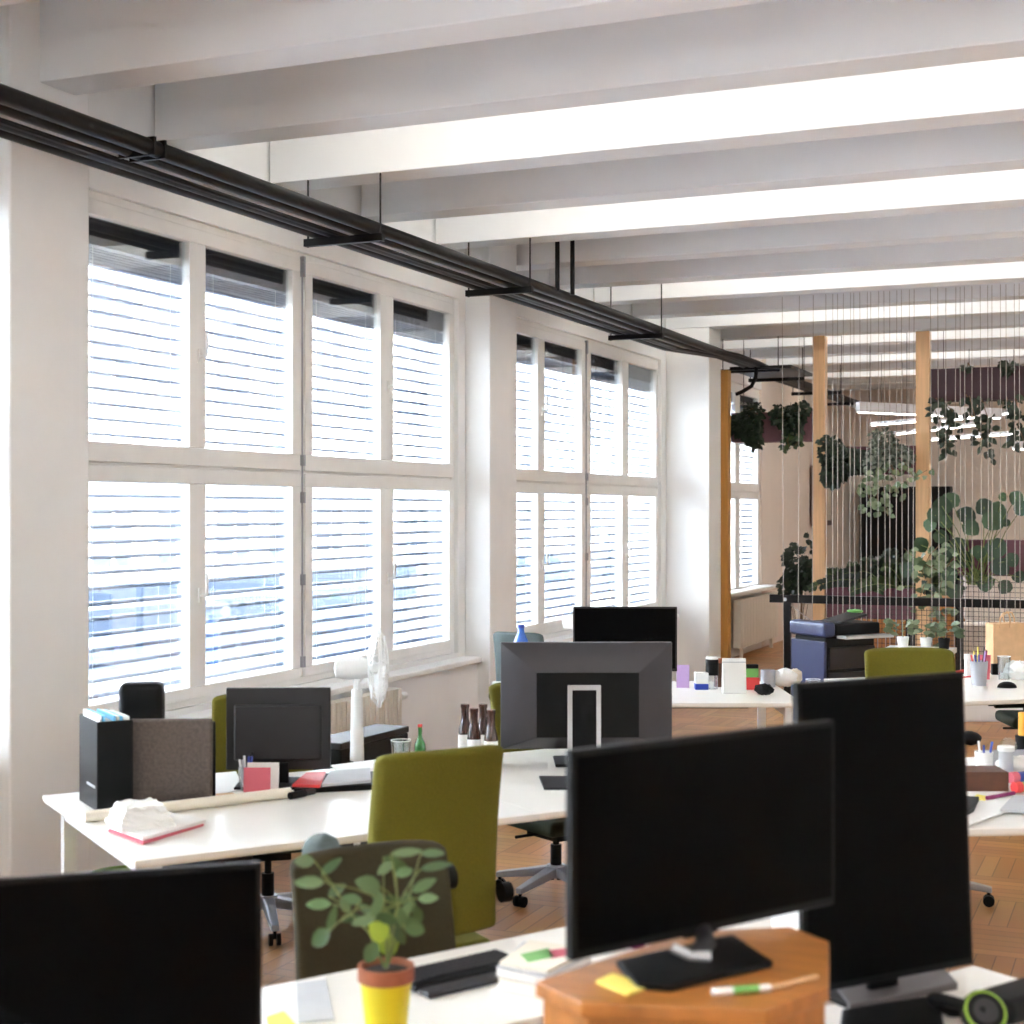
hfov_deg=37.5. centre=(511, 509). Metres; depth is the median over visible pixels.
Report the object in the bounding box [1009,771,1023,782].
marker pen
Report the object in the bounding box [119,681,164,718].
speaker
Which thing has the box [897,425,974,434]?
diffuser
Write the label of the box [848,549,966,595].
palm
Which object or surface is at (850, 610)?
paper scrap
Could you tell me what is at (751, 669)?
box
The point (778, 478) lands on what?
wall
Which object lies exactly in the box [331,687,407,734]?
radiator
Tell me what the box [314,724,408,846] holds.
case
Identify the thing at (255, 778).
card
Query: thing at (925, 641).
plant
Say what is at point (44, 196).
wall
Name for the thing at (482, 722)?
bottle
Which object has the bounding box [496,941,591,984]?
book
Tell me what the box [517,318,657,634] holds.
window
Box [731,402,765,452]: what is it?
ivy
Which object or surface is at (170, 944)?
monitor
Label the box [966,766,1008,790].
wooden box
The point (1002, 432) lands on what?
pendant light
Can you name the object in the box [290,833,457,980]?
office chair
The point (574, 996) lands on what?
monitor stand
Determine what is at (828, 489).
print
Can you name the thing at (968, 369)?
ivy
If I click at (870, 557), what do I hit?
undergrowth
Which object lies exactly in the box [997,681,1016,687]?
computer mouse
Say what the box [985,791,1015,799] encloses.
pen
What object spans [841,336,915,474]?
planter
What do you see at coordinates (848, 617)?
tray
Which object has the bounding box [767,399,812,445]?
ivy
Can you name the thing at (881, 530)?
tall cabinet
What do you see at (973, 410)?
trailing vine
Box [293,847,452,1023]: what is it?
potted plant
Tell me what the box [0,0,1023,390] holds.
ceiling
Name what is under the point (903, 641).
plant
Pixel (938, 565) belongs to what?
climbing plant
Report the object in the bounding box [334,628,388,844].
fan
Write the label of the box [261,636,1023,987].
floor
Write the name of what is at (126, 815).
packet
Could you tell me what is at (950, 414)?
trailing vine
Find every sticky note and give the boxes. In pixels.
[266,1011,294,1023]
[596,973,643,995]
[976,794,985,800]
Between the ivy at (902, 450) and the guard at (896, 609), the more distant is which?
the ivy at (902, 450)
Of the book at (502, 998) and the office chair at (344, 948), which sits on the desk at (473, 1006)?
the book at (502, 998)
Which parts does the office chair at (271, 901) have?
backrest, leg, seat, leg, leg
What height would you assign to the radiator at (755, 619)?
0.760 m
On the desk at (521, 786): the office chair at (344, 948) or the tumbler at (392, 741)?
the tumbler at (392, 741)
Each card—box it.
[243,767,270,792]
[247,762,278,788]
[677,665,688,687]
[980,655,990,679]
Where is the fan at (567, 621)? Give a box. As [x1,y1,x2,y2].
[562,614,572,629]
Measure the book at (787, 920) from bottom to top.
0.115 m
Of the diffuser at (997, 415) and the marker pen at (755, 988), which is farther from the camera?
the diffuser at (997, 415)
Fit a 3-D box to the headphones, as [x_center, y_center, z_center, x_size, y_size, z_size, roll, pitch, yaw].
[1.043,1.160,3.438,0.177,0.165,0.207,0,0,23]
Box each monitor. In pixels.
[0,861,261,1023]
[226,687,330,789]
[501,642,671,766]
[566,719,833,991]
[573,606,676,670]
[792,672,972,1007]
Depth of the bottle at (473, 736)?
6.78 m
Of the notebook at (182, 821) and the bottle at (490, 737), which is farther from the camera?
the bottle at (490, 737)
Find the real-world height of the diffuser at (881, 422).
0.010 m
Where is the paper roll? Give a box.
[82,787,291,822]
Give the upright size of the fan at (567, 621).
1.236 m
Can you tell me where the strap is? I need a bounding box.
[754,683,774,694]
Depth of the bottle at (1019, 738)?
6.88 m
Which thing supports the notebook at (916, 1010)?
on the desk at (969, 979)
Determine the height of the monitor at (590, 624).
0.560 m
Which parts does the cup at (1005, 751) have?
lid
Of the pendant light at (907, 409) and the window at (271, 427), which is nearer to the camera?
the window at (271, 427)
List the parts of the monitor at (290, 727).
panel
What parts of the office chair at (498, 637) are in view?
backrest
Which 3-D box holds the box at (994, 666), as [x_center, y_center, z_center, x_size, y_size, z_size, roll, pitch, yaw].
[3.402,1.121,10.620,0.050,0.077,0.040,0,0,0]
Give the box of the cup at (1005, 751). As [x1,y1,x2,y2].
[997,745,1014,771]
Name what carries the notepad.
on the desk at (473, 1006)
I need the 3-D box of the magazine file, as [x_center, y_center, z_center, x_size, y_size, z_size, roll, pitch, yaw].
[-1.601,0.977,5.944,0.141,0.366,0.270,0,0,-30]
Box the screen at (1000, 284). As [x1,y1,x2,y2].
[782,284,1019,689]
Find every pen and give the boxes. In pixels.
[287,788,315,799]
[711,974,818,995]
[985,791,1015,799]
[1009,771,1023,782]
[1010,781,1023,792]
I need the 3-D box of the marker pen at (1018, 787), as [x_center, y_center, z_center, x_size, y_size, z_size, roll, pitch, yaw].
[2.110,1.133,6.179,0.129,0.048,0.048,0,0,-20]
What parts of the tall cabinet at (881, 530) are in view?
door, door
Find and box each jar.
[705,656,718,689]
[714,658,721,686]
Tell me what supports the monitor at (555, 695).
on the desk at (521, 786)
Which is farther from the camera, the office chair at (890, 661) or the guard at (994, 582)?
the guard at (994, 582)
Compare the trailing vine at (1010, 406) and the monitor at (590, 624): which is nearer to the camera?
the monitor at (590, 624)
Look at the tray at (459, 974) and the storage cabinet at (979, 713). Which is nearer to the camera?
the tray at (459, 974)
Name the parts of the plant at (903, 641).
pot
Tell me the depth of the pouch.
9.53 m
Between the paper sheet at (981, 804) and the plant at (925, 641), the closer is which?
the paper sheet at (981, 804)
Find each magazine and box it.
[292,771,325,787]
[322,768,370,786]
[499,940,571,973]
[1000,795,1023,813]
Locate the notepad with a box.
[296,979,333,1023]
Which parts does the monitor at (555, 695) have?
stand trim, panel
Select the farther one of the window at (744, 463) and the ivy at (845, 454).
the window at (744, 463)
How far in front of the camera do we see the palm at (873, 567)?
17.23 m
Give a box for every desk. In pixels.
[43,768,538,872]
[262,918,833,1023]
[490,681,792,726]
[499,749,566,819]
[824,673,1023,705]
[825,966,1023,1023]
[968,781,1023,835]
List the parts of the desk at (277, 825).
leg, rail, cable coil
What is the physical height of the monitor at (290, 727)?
0.410 m
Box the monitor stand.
[536,927,828,1023]
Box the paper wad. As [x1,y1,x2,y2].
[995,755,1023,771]
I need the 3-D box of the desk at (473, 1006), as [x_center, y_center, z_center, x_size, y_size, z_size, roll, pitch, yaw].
[-0.229,1.530,3.590,2.520,0.740,0.560,0,0,-35]
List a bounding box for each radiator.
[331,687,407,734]
[733,592,777,657]
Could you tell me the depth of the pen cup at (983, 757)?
6.52 m
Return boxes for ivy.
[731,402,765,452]
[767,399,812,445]
[815,434,868,490]
[857,462,934,517]
[861,427,916,476]
[959,362,972,376]
[997,360,1020,378]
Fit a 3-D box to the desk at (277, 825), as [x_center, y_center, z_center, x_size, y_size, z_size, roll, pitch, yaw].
[-0.903,1.527,5.948,1.558,0.746,1.327,0,0,-30]
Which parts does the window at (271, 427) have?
glass pane, glass pane, sash, sash, handle, handle, glass pane, glass pane, glass pane, glass pane, sash, sash, handle, handle, glass pane, glass pane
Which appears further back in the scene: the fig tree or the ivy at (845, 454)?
the fig tree
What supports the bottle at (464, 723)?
on the desk at (521, 786)
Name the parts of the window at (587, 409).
glass pane, glass pane, handle, handle, sash, sash, glass pane, glass pane, glass pane, glass pane, sash, sash, handle, handle, glass pane, glass pane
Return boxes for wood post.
[721,370,730,657]
[813,336,826,619]
[916,331,930,645]
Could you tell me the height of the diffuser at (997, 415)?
0.010 m
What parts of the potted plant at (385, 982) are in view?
pot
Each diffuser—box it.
[858,412,999,418]
[872,420,932,425]
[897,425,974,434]
[931,434,1009,440]
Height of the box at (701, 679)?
0.109 m
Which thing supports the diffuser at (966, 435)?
attached to the pendant light at (1002, 432)
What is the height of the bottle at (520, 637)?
0.400 m
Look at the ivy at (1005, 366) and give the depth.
16.52 m
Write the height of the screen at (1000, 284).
4.013 m
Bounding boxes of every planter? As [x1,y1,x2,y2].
[731,340,812,442]
[827,587,915,645]
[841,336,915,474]
[931,331,1023,402]
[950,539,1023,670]
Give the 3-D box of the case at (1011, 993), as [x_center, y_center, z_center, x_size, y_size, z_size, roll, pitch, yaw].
[1.165,1.130,3.471,0.220,0.060,0.120,0,0,-35]
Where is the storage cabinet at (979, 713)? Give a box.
[964,705,1022,721]
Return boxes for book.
[492,984,542,1012]
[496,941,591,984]
[498,960,597,998]
[771,912,798,929]
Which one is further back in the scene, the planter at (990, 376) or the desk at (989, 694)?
the planter at (990, 376)
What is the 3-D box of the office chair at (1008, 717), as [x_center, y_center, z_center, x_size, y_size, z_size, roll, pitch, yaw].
[3.658,1.550,10.456,0.628,0.700,0.656,0,0,2]
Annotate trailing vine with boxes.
[925,397,962,460]
[959,394,1001,465]
[997,394,1023,452]
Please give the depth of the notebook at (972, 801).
5.85 m
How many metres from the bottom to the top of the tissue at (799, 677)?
0.113 m
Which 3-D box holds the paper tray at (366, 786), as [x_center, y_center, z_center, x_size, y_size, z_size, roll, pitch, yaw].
[-0.741,1.149,6.365,0.313,0.022,0.404,0,0,-2]
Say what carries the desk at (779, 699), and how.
on the floor
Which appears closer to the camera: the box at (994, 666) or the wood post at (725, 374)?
the box at (994, 666)
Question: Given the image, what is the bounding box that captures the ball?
[965,731,981,744]
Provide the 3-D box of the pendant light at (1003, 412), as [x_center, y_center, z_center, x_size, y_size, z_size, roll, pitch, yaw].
[6.656,-1.921,21.677,0.080,1.198,1.923,0,0,-11]
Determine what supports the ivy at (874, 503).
hanging from the ivy at (902, 450)
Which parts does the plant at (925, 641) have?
pot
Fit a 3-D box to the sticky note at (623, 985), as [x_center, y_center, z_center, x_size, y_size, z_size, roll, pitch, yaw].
[0.192,0.847,2.694,0.070,0.004,0.098,0,0,-45]
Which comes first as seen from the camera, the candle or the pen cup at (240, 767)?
the pen cup at (240, 767)
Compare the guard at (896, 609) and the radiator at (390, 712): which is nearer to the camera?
the radiator at (390, 712)
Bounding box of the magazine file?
[79,709,132,809]
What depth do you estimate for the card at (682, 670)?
9.82 m
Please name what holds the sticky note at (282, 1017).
on the desk at (473, 1006)
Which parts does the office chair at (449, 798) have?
seat, knob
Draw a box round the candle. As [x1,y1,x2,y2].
[705,659,718,675]
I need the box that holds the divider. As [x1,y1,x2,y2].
[132,718,215,801]
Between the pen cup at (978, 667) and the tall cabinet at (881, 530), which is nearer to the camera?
the pen cup at (978, 667)
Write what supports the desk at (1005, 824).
on the floor
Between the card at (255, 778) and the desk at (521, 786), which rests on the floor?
the desk at (521, 786)
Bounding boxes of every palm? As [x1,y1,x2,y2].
[806,561,884,594]
[816,548,940,597]
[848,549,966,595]
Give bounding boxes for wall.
[0,0,775,876]
[759,359,849,646]
[850,389,1023,579]
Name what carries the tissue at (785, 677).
on the desk at (779, 699)
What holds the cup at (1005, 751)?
on the paper sheet
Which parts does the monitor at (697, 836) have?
silver trim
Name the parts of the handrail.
post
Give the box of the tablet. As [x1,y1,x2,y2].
[539,776,565,789]
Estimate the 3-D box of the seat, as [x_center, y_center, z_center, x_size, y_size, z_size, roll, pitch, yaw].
[6.655,1.290,17.793,2.600,1.220,0.750,0,0,23]
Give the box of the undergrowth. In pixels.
[860,550,910,586]
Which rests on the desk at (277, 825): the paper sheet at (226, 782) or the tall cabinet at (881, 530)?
the paper sheet at (226, 782)
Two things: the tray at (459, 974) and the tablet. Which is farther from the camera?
the tablet
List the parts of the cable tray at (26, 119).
hanger rod, hanger rod, hanger rod, hanger rod, hanger rod, junction plate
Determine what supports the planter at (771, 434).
hanging from the ceiling
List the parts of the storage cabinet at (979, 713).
door, door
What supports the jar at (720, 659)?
on the desk at (779, 699)
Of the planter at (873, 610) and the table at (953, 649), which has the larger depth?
the planter at (873, 610)
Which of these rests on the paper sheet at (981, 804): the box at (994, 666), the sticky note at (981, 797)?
the sticky note at (981, 797)
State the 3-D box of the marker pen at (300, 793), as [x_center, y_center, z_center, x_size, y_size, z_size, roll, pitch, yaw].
[-0.847,1.143,6.085,0.030,0.030,0.134,0,0,38]
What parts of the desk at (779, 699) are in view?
leg, rail, leg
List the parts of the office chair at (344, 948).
cap, knob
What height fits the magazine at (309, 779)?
0.012 m
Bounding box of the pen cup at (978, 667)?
[970,647,987,685]
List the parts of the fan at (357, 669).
motor, blade, blade, blade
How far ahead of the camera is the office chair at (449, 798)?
4.92 m
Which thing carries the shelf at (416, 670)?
attached to the wall at (44, 196)
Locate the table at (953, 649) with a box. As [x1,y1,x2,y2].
[886,645,956,653]
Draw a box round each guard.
[838,607,956,670]
[958,580,1020,673]
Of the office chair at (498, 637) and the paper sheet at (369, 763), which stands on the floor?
the office chair at (498, 637)
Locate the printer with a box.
[790,612,893,694]
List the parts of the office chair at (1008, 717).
backrest, seat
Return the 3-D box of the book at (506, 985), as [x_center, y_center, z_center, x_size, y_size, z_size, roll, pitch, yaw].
[0.073,1.114,3.626,0.225,0.030,0.282,0,0,23]
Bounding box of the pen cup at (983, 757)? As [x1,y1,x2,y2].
[974,741,993,765]
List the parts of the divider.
panel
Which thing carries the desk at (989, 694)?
on the floor
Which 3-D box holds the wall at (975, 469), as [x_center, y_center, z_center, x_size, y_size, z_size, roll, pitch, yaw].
[10.367,-0.310,25.041,10.120,4.420,0.200,0,0,23]
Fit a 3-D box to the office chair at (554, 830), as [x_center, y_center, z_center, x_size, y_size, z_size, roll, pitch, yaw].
[0.213,1.385,7.454,0.628,1.030,0.655,0,0,-36]
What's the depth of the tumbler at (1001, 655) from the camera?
10.29 m
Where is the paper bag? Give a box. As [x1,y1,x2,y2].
[985,611,1023,670]
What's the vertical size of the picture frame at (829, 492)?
0.950 m
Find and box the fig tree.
[775,542,811,638]
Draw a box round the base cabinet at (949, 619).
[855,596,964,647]
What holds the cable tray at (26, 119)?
hanging from the ceiling
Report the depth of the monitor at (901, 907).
3.60 m
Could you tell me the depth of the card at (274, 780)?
6.18 m
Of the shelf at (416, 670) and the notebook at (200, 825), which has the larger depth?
the shelf at (416, 670)
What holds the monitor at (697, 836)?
on the monitor stand
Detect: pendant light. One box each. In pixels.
[856,359,1001,418]
[871,354,932,425]
[894,362,974,434]
[931,349,1018,440]
[941,403,1007,421]
[1012,441,1023,449]
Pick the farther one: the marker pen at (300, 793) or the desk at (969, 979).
the marker pen at (300, 793)
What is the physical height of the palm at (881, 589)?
0.370 m
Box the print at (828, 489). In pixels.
[827,488,830,519]
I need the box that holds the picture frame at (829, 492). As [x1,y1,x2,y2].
[811,465,831,525]
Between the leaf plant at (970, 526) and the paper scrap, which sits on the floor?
the leaf plant at (970, 526)
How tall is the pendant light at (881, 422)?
1.388 m
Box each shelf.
[166,656,481,718]
[544,614,678,641]
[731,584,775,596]
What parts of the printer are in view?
panel, lid, paper drawer, paper drawer, control panel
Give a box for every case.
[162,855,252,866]
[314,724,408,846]
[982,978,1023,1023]
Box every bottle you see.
[414,724,425,750]
[458,704,469,747]
[467,708,480,746]
[478,704,486,744]
[484,709,497,744]
[514,624,527,641]
[1015,712,1023,749]
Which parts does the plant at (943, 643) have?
pot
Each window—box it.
[89,190,453,711]
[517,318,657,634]
[731,382,758,589]
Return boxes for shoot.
[802,532,811,590]
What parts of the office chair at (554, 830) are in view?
backrest, leg, leg, seat, leg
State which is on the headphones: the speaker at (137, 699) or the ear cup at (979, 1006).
the ear cup at (979, 1006)
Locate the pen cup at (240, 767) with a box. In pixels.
[238,752,253,790]
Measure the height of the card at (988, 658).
0.171 m
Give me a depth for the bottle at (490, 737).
6.73 m
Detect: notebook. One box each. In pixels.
[108,811,205,840]
[108,824,203,844]
[840,997,943,1023]
[967,796,978,814]
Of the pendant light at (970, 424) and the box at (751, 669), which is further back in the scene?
the pendant light at (970, 424)
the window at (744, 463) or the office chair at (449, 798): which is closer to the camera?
the office chair at (449, 798)
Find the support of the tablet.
on the desk at (521, 786)
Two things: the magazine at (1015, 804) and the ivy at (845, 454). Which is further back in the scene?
the ivy at (845, 454)
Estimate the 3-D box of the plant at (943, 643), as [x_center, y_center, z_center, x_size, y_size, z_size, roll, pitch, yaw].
[3.610,1.040,12.599,0.338,0.241,0.259,0,0,23]
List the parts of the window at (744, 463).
glass pane, glass pane, sash, sash, glass pane, glass pane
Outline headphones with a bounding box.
[926,990,1007,1023]
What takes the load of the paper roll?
on the desk at (277, 825)
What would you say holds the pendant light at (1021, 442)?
hanging from the ceiling
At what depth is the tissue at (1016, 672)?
10.26 m
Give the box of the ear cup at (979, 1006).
[959,990,1007,1023]
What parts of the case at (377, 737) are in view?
lid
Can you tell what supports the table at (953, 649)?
on the floor
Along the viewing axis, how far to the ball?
12.13 m
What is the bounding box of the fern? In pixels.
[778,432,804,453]
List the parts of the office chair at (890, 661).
backrest, leg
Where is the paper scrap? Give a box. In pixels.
[847,609,862,612]
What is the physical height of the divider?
0.335 m
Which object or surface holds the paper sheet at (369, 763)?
on the desk at (277, 825)
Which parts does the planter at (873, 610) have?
leg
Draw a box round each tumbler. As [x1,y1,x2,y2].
[391,738,410,752]
[997,655,1010,679]
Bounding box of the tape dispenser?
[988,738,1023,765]
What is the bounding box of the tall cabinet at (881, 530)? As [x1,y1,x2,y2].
[859,486,952,595]
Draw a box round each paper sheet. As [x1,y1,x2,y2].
[216,771,240,792]
[331,759,375,769]
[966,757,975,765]
[967,791,1017,810]
[968,802,1005,825]
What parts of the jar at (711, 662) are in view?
lid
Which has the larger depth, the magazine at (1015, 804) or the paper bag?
the paper bag
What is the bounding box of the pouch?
[721,658,746,693]
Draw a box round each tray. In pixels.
[0,83,892,415]
[294,771,372,792]
[411,949,508,998]
[822,612,866,622]
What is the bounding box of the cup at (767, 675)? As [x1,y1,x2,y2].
[761,669,774,686]
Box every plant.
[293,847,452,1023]
[883,618,922,646]
[896,542,959,646]
[899,491,1023,597]
[906,619,946,647]
[923,621,964,648]
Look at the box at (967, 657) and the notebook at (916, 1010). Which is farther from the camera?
the box at (967, 657)
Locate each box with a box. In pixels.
[694,672,708,689]
[746,664,757,676]
[746,677,759,689]
[964,654,972,675]
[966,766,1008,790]
[991,663,997,674]
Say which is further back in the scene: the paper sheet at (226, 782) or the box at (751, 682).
the box at (751, 682)
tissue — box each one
[775,668,797,686]
[791,668,801,682]
[1003,660,1023,679]
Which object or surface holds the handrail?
on the floor
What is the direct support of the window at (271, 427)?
in the wall at (44, 196)
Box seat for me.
[964,575,1023,670]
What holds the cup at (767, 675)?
on the desk at (779, 699)
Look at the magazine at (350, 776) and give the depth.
6.33 m
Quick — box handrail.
[769,594,1023,694]
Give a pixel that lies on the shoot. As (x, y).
(806, 535)
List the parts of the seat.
seat, backrest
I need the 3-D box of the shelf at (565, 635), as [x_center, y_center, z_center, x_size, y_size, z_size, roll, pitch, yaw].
[0.841,1.177,14.599,0.180,0.045,4.730,0,0,23]
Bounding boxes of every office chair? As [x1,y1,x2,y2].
[93,865,129,870]
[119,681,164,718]
[212,694,313,945]
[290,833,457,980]
[367,744,513,948]
[489,632,543,699]
[489,682,565,907]
[864,647,994,906]
[988,704,1023,728]
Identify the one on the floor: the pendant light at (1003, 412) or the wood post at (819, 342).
the wood post at (819, 342)
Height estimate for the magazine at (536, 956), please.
0.009 m
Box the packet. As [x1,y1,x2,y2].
[104,797,175,831]
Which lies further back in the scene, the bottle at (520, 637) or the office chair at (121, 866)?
the bottle at (520, 637)
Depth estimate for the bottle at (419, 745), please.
6.74 m
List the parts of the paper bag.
handle, handle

